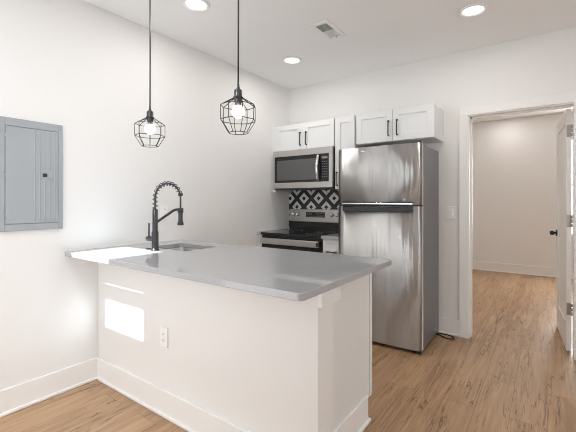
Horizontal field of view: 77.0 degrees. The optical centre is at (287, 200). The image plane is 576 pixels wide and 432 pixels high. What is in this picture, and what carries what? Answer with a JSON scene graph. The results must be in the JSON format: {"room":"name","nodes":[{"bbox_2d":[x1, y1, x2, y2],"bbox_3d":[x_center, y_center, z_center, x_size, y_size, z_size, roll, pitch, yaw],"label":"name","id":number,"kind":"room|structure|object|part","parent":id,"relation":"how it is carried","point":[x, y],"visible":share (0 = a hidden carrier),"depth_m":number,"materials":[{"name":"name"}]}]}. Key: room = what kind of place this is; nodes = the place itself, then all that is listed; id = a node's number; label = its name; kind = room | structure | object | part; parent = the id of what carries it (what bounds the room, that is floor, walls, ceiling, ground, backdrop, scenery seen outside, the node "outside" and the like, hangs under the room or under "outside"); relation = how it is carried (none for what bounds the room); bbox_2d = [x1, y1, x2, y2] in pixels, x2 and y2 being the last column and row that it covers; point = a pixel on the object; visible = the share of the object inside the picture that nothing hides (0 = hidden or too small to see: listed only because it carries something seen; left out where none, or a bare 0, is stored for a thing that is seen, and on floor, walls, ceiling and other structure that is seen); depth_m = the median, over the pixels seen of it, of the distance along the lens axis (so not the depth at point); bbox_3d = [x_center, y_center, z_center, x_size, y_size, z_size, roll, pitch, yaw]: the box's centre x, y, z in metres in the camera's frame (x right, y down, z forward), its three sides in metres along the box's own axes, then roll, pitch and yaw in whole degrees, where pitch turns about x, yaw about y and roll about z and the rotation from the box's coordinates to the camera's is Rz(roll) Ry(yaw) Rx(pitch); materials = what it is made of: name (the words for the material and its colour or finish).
{"room":"kitchen","nodes":[
{"label":"kitchen","id":0,"kind":"room"},
{"bbox_2d":[0,0,288,389],"bbox_3d":[-0.038,-0.090,4.473,0.100,2.680,7.690,0,0,36],"label":"wall","id":1,"kind":"structure","parent":0,"point":[80,66],"depth_m":2.62,"materials":[{"name":"paint"}]},
{"bbox_2d":[0,116,62,231],"bbox_3d":[-1.577,-0.156,2.215,0.024,0.672,0.366,0,0,36],"label":"breaker panel","id":2,"kind":"object","parent":1,"relation":"attached to","point":[31,152],"visible":1,"depth_m":2.21,"materials":[{"name":"grey metal"}]},
{"bbox_2d":[0,357,96,417],"bbox_3d":[-1.770,1.175,1.945,0.027,0.150,1.503,0,0,36],"label":"baseboard","id":3,"kind":"structure","parent":1,"relation":"attached to","point":[15,398],"depth_m":2.28,"materials":[{"name":"paint"}]},
{"bbox_2d":[160,205,167,218],"bbox_3d":[-1.024,0.088,3.000,0.010,0.116,0.072,0,0,36],"label":"wall outlet","id":4,"kind":"object","parent":1,"relation":"attached to","point":[163,208],"visible":0.82,"depth_m":2.99,"materials":[{"name":"white plastic"}]},
{"bbox_2d":[272,153,291,192],"bbox_3d":[-0.065,-0.332,4.308,0.046,0.459,0.330,0,0,36],"label":"filler panel","id":5,"kind":"object","parent":1,"relation":"attached to","point":[273,190],"visible":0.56,"depth_m":4.19,"materials":[{"name":"paint"}]},
{"bbox_2d":[98,263,332,431],"bbox_3d":[-0.570,0.806,2.095,1.805,0.887,0.137,0,0,36],"label":"wall","id":6,"kind":"structure","parent":0,"point":[256,362],"depth_m":1.82,"materials":[{"name":"paint"}]},
{"bbox_2d":[160,326,167,347],"bbox_3d":[-0.726,0.795,2.115,0.072,0.116,0.010,0,0,36],"label":"wall outlet","id":7,"kind":"object","parent":6,"relation":"attached to","point":[163,330],"visible":1,"depth_m":2.11,"materials":[{"name":"white plastic"}]},
{"bbox_2d":[161,331,164,343],"bbox_3d":[-0.728,0.795,2.113,0.033,0.068,0.004,0,0,36],"label":"receptacle","id":8,"kind":"object","parent":7,"relation":"attached to","point":[162,332],"depth_m":2.11,"materials":[{"name":"white plastic"}]},
{"bbox_2d":[96,357,249,431],"bbox_3d":[-0.611,1.175,2.023,1.820,0.150,0.027,0,0,36],"label":"baseboard","id":9,"kind":"structure","parent":6,"relation":"attached to","point":[185,414],"depth_m":2.10,"materials":[{"name":"paint"}]},
{"bbox_2d":[318,286,340,307],"bbox_3d":[0.175,0.405,1.584,0.040,0.084,0.171,0,0,36],"label":"trim","id":10,"kind":"structure","parent":6,"relation":"attached to","point":[329,297],"depth_m":1.55,"materials":[{"name":"paint"}]},
{"bbox_2d":[0,269,575,431],"bbox_3d":[1.968,1.275,2.994,5.085,0.050,7.760,0,0,36],"label":"floor","id":11,"kind":"structure","parent":0,"point":[516,372],"depth_m":2.44,"materials":[{"name":"brown wood"}]},
{"bbox_2d":[257,228,289,246],"bbox_3d":[-0.143,0.792,4.197,0.049,0.915,0.619,0,0,36],"label":"cabinet filler","id":12,"kind":"object","parent":11,"relation":"on","point":[259,236],"depth_m":3.98,"materials":[{"name":"paint"}]},
{"bbox_3d":[-0.146,0.350,4.193,0.049,0.030,0.609,0,0,36],"label":"counter strip","id":13,"kind":"part","parent":12,"relation":"part of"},
{"bbox_2d":[260,209,338,252],"bbox_3d":[0.175,0.672,3.946,0.755,1.155,0.635,0,0,36],"label":"range","id":14,"kind":"object","parent":11,"relation":"on","point":[307,226],"visible":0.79,"depth_m":3.99,"materials":[{"name":"grey metal"}]},
{"bbox_3d":[-0.006,0.423,3.699,0.735,0.063,0.018,0,0,36],"label":"handle","id":15,"kind":"part","parent":14,"relation":"part of","materials":[{"name":"silver metal"}]},
{"bbox_3d":[0.031,0.698,3.744,0.753,0.645,0.035,0,0,36],"label":"oven door","id":16,"kind":"part","parent":14,"relation":"part of","materials":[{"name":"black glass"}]},
{"bbox_2d":[261,229,338,238],"bbox_3d":[0.168,0.351,3.935,0.755,0.026,0.535,0,0,36],"label":"cooktop","id":17,"kind":"object","parent":14,"relation":"in","point":[287,233],"depth_m":3.87,"materials":[{"name":"black glass"}]},
{"bbox_2d":[323,239,338,253],"bbox_3d":[0.574,0.808,3.681,0.188,0.884,0.623,0,0,36],"label":"base cabinet","id":18,"kind":"object","parent":11,"relation":"on","point":[329,246],"visible":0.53,"depth_m":3.46,"materials":[{"name":"paint"}]},
{"bbox_2d":[321,233,338,239],"bbox_3d":[0.572,0.350,3.679,0.190,0.030,0.609,0,0,36],"label":"countertop","id":19,"kind":"structure","parent":18,"relation":"on","point":[330,236],"depth_m":3.45,"materials":[{"name":"grey stone"}]},
{"bbox_2d":[333,273,371,431],"bbox_3d":[-0.362,0.807,2.409,1.773,0.885,0.611,0,0,36],"label":"base cabinet","id":20,"kind":"object","parent":11,"relation":"on","point":[352,314],"visible":0.16,"depth_m":1.91,"materials":[{"name":"paint"}]},
{"bbox_2d":[65,239,391,300],"bbox_3d":[-0.437,0.348,2.224,1.868,0.030,0.943,0,0,36],"label":"countertop","id":21,"kind":"structure","parent":20,"relation":"on","point":[295,275],"depth_m":1.90,"materials":[{"name":"grey stone"}]},
{"bbox_2d":[145,181,183,250],"bbox_3d":[-0.861,0.097,2.540,0.115,0.473,0.258,0,0,36],"label":"kitchen faucet","id":22,"kind":"object","parent":21,"relation":"on","point":[154,238],"visible":1,"depth_m":2.45,"materials":[{"name":"grey metal"}]},
{"bbox_3d":[-0.939,0.212,2.470,0.070,0.125,0.035,0,0,36],"label":"lever","id":23,"kind":"part","parent":22,"relation":"part of","materials":[{"name":"grey metal"}]},
{"bbox_3d":[-0.830,0.104,2.530,0.041,0.107,0.233,0,0,36],"label":"support arm","id":24,"kind":"part","parent":22,"relation":"part of","materials":[{"name":"grey metal"}]},
{"bbox_2d":[167,247,198,250],"bbox_3d":[-0.762,0.463,2.633,0.471,0.202,0.351,0,0,36],"label":"sink","id":25,"kind":"object","parent":21,"relation":"in","point":[175,248],"visible":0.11,"depth_m":2.83,"materials":[{"name":"silver metal"}]},
{"bbox_3d":[0.317,1.175,1.856,0.025,0.150,0.503,0,0,36],"label":"baseboard","id":26,"kind":"part","parent":20,"relation":"part of","materials":[{"name":"paint"}]},
{"bbox_3d":[-0.232,0.748,2.609,1.751,0.765,0.024,0,0,36],"label":"frame","id":27,"kind":"part","parent":20,"relation":"part of","materials":[{"name":"paint"}]},
{"bbox_3d":[0.310,0.748,2.249,0.442,0.755,0.020,0,0,36],"label":"door","id":28,"kind":"part","parent":20,"relation":"part of","materials":[{"name":"paint"}]},
{"bbox_2d":[339,141,438,353],"bbox_3d":[0.927,0.382,3.357,0.754,1.737,0.612,0,0,36],"label":"refrigerator","id":29,"kind":"object","parent":11,"relation":"on","point":[389,194],"visible":0.86,"depth_m":3.07,"materials":[{"name":"grey metal"}]},
{"bbox_3d":[0.759,0.024,3.122,0.630,0.015,0.034,0,0,36],"label":"handle","id":30,"kind":"part","parent":29,"relation":"part of","materials":[{"name":"silver metal"}]},
{"bbox_3d":[0.760,0.073,3.122,0.630,0.039,0.032,0,0,36],"label":"handle","id":31,"kind":"part","parent":29,"relation":"part of","materials":[{"name":"black plastic"}]},
{"bbox_3d":[0.781,0.631,3.152,0.754,1.174,0.066,0,0,36],"label":"fridge door","id":32,"kind":"part","parent":29,"relation":"part of","materials":[{"name":"silver metal"}]},
{"bbox_3d":[0.781,-0.221,3.152,0.754,0.509,0.066,0,0,36],"label":"freezer door","id":33,"kind":"part","parent":29,"relation":"part of","materials":[{"name":"silver metal"}]},
{"bbox_2d":[437,333,454,339],"bbox_3d":[1.431,1.245,3.373,0.095,0.010,0.252,0,0,-33],"label":"power cord","id":34,"kind":"object","parent":11,"relation":"on","point":[437,333],"visible":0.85,"depth_m":3.33,"materials":[{"name":"black rubber"}]},
{"bbox_2d":[84,0,575,88],"bbox_3d":[0.894,-1.425,1.494,5.085,0.100,3.930,0,0,36],"label":"ceiling","id":35,"kind":"structure","parent":0,"point":[381,34],"depth_m":2.87,"materials":[{"name":"paint"}]},
{"bbox_2d":[134,0,164,147],"bbox_3d":[-0.870,-0.859,2.284,0.169,1.030,0.169,0,0,1],"label":"pendant light","id":36,"kind":"object","parent":35,"relation":"hanging from","point":[149,128],"visible":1,"depth_m":2.28,"materials":[{"name":"black metal"}]},
{"bbox_2d":[147,105,152,123],"bbox_3d":[-0.870,-0.543,2.284,0.045,0.127,0.045,0,0,36],"label":"socket","id":37,"kind":"object","parent":36,"relation":"attached to","point":[149,113],"depth_m":2.27,"materials":[{"name":"grey metal"}]},
{"bbox_3d":[-0.870,-0.966,2.283,0.010,0.778,0.008,0,0,36],"label":"cord","id":38,"kind":"part","parent":36,"relation":"part of","materials":[{"name":"black metal"}]},
{"bbox_3d":[-0.870,-0.454,2.284,0.065,0.066,0.065,0,0,36],"label":"bulb","id":39,"kind":"part","parent":36,"relation":"part of","materials":[{"name":"white glass"}]},
{"bbox_2d":[182,0,209,11],"bbox_3d":[-0.642,-1.370,2.527,0.190,0.010,0.190,0,0,36],"label":"recessed light","id":40,"kind":"object","parent":35,"relation":"in","point":[192,5],"visible":1,"depth_m":2.54,"materials":[{"name":"white plastic"}]},
{"bbox_2d":[220,0,255,134],"bbox_3d":[-0.253,-0.859,1.842,0.169,1.030,0.169,0,0,1],"label":"pendant light","id":41,"kind":"object","parent":35,"relation":"hanging from","point":[238,111],"visible":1,"depth_m":1.83,"materials":[{"name":"black metal"}]},
{"bbox_2d":[234,82,241,105],"bbox_3d":[-0.253,-0.543,1.842,0.045,0.127,0.045,0,0,36],"label":"socket","id":42,"kind":"object","parent":41,"relation":"attached to","point":[237,92],"depth_m":1.83,"materials":[{"name":"grey metal"}]},
{"bbox_3d":[-0.253,-0.966,1.841,0.010,0.778,0.008,0,0,36],"label":"cord","id":43,"kind":"part","parent":41,"relation":"part of","materials":[{"name":"black metal"}]},
{"bbox_3d":[-0.253,-0.454,1.842,0.065,0.066,0.065,0,0,36],"label":"bulb","id":44,"kind":"part","parent":41,"relation":"part of","materials":[{"name":"white glass"}]},
{"bbox_2d":[282,56,301,63],"bbox_3d":[0.039,-1.370,3.530,0.190,0.010,0.190,0,0,36],"label":"recessed light","id":45,"kind":"object","parent":35,"relation":"in","point":[290,59],"visible":1,"depth_m":3.52,"materials":[{"name":"white plastic"}]},
{"bbox_2d":[310,20,346,40],"bbox_3d":[0.328,-1.366,2.920,0.163,0.018,0.320,0,0,36],"label":"ceiling vent","id":46,"kind":"object","parent":35,"relation":"in","point":[324,27],"visible":1,"depth_m":2.90,"materials":[{"name":"white plastic"}]},
{"bbox_2d":[316,24,332,31],"bbox_3d":[0.289,-1.371,2.867,0.097,0.004,0.121,0,0,36],"label":"grille","id":47,"kind":"object","parent":46,"relation":"attached to","point":[319,27],"depth_m":2.86,"materials":[{"name":"grey metal"}]},
{"bbox_2d":[458,3,487,17],"bbox_3d":[1.332,-1.370,2.606,0.190,0.010,0.190,0,0,36],"label":"recessed light","id":48,"kind":"object","parent":35,"relation":"in","point":[475,9],"visible":1,"depth_m":2.60,"materials":[{"name":"white plastic"}]},
{"bbox_2d":[289,27,575,319],"bbox_3d":[2.037,-0.072,3.089,4.885,2.645,0.115,0,0,36],"label":"wall","id":49,"kind":"structure","parent":0,"point":[542,65],"depth_m":3.38,"materials":[{"name":"paint"}]},
{"bbox_2d":[272,118,334,151],"bbox_3d":[0.234,-0.706,4.071,0.809,0.288,0.385,0,0,36],"label":"upper cabinet","id":50,"kind":"object","parent":49,"relation":"attached to","point":[321,133],"visible":0.8,"depth_m":3.92,"materials":[{"name":"paint"}]},
{"bbox_3d":[0.013,-0.706,4.047,0.378,0.284,0.020,0,0,36],"label":"door","id":51,"kind":"part","parent":50,"relation":"part of","materials":[{"name":"paint"}]},
{"bbox_2d":[273,146,338,190],"bbox_3d":[0.232,-0.344,4.026,0.760,0.431,0.433,0,0,36],"label":"microwave","id":52,"kind":"object","parent":50,"relation":"attached to","point":[310,168],"visible":0.94,"depth_m":3.87,"materials":[{"name":"grey metal"}]},
{"bbox_3d":[0.098,-0.347,3.948,0.588,0.290,0.028,0,0,36],"label":"door","id":53,"kind":"part","parent":52,"relation":"part of","materials":[{"name":"black glass"}]},
{"bbox_3d":[0.305,-0.347,3.746,0.032,0.273,0.063,0,0,36],"label":"handle","id":54,"kind":"part","parent":52,"relation":"part of","materials":[{"name":"silver metal"}]},
{"bbox_3d":[0.383,-0.347,3.743,0.110,0.290,0.029,0,0,36],"label":"control panel","id":55,"kind":"part","parent":52,"relation":"part of","materials":[{"name":"black"}]},
{"bbox_3d":[0.322,-0.706,3.826,0.376,0.284,0.020,0,0,36],"label":"door","id":56,"kind":"part","parent":50,"relation":"part of","materials":[{"name":"paint"}]},
{"bbox_2d":[289,190,339,227],"bbox_3d":[0.456,-0.100,4.144,1.084,0.900,0.008,0,0,36],"label":"tile backsplash","id":57,"kind":"structure","parent":49,"relation":"attached to","point":[298,199],"depth_m":4.25,"materials":[{"name":"tile"}]},
{"bbox_2d":[335,115,362,188],"bbox_3d":[0.661,-0.485,3.766,0.220,0.730,0.385,0,0,36],"label":"upper cabinet","id":58,"kind":"object","parent":49,"relation":"attached to","point":[345,127],"visible":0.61,"depth_m":3.65,"materials":[{"name":"paint"}]},
{"bbox_2d":[356,103,443,146],"bbox_3d":[1.061,-0.703,3.479,0.735,0.295,0.385,0,0,36],"label":"upper cabinet","id":59,"kind":"object","parent":49,"relation":"attached to","point":[424,123],"visible":1,"depth_m":3.32,"materials":[{"name":"paint"}]},
{"bbox_3d":[0.825,-0.703,3.465,0.364,0.291,0.020,0,0,36],"label":"door","id":60,"kind":"part","parent":59,"relation":"part of","materials":[{"name":"paint"}]},
{"bbox_3d":[0.931,-0.675,3.357,0.010,0.145,0.034,0,0,36],"label":"handle","id":61,"kind":"part","parent":59,"relation":"part of","materials":[{"name":"black metal"}]},
{"bbox_3d":[1.124,-0.703,3.252,0.364,0.291,0.020,0,0,36],"label":"door","id":62,"kind":"part","parent":59,"relation":"part of","materials":[{"name":"paint"}]},
{"bbox_2d":[438,317,458,336],"bbox_3d":[1.477,1.175,3.402,0.241,0.150,0.027,0,0,36],"label":"baseboard","id":63,"kind":"structure","parent":49,"relation":"attached to","point":[448,326],"depth_m":3.38,"materials":[{"name":"paint"}]},
{"bbox_2d":[447,207,454,218],"bbox_3d":[1.521,0.110,3.379,0.072,0.116,0.013,0,0,36],"label":"light switch","id":64,"kind":"object","parent":49,"relation":"attached to","point":[450,210],"visible":1,"depth_m":3.38,"materials":[{"name":"white plastic"}]},
{"bbox_2d":[459,92,575,359],"bbox_3d":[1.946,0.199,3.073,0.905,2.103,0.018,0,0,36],"label":"trim","id":65,"kind":"structure","parent":49,"relation":"attached to","point":[569,97],"depth_m":3.29,"materials":[{"name":"paint"}]},
{"bbox_2d":[550,109,572,350],"bbox_3d":[2.489,0.238,3.310,0.156,2.000,0.735,0,0,36],"label":"door","id":66,"kind":"structure","parent":49,"relation":"in","point":[564,219],"depth_m":3.17,"materials":[{"name":"paint"}]},
{"bbox_2d":[472,112,572,268],"bbox_3d":[4.198,-0.090,6.108,4.885,2.680,0.100,0,0,36],"label":"wall","id":67,"kind":"structure","parent":0,"point":[514,159],"depth_m":6.25,"materials":[{"name":"paint"}]},
{"bbox_2d":[472,261,572,278],"bbox_3d":[4.541,1.170,5.784,3.950,0.160,0.027,0,0,36],"label":"baseboard","id":68,"kind":"structure","parent":67,"relation":"attached to","point":[476,265],"depth_m":6.22,"materials":[{"name":"paint"}]},
{"bbox_2d":[472,107,572,122],"bbox_3d":[3.132,-1.480,4.620,5.085,0.100,3.760,0,0,36],"label":"ceiling","id":69,"kind":"structure","parent":0,"point":[555,111],"depth_m":6.05,"materials":[{"name":"paint"}]}
]}

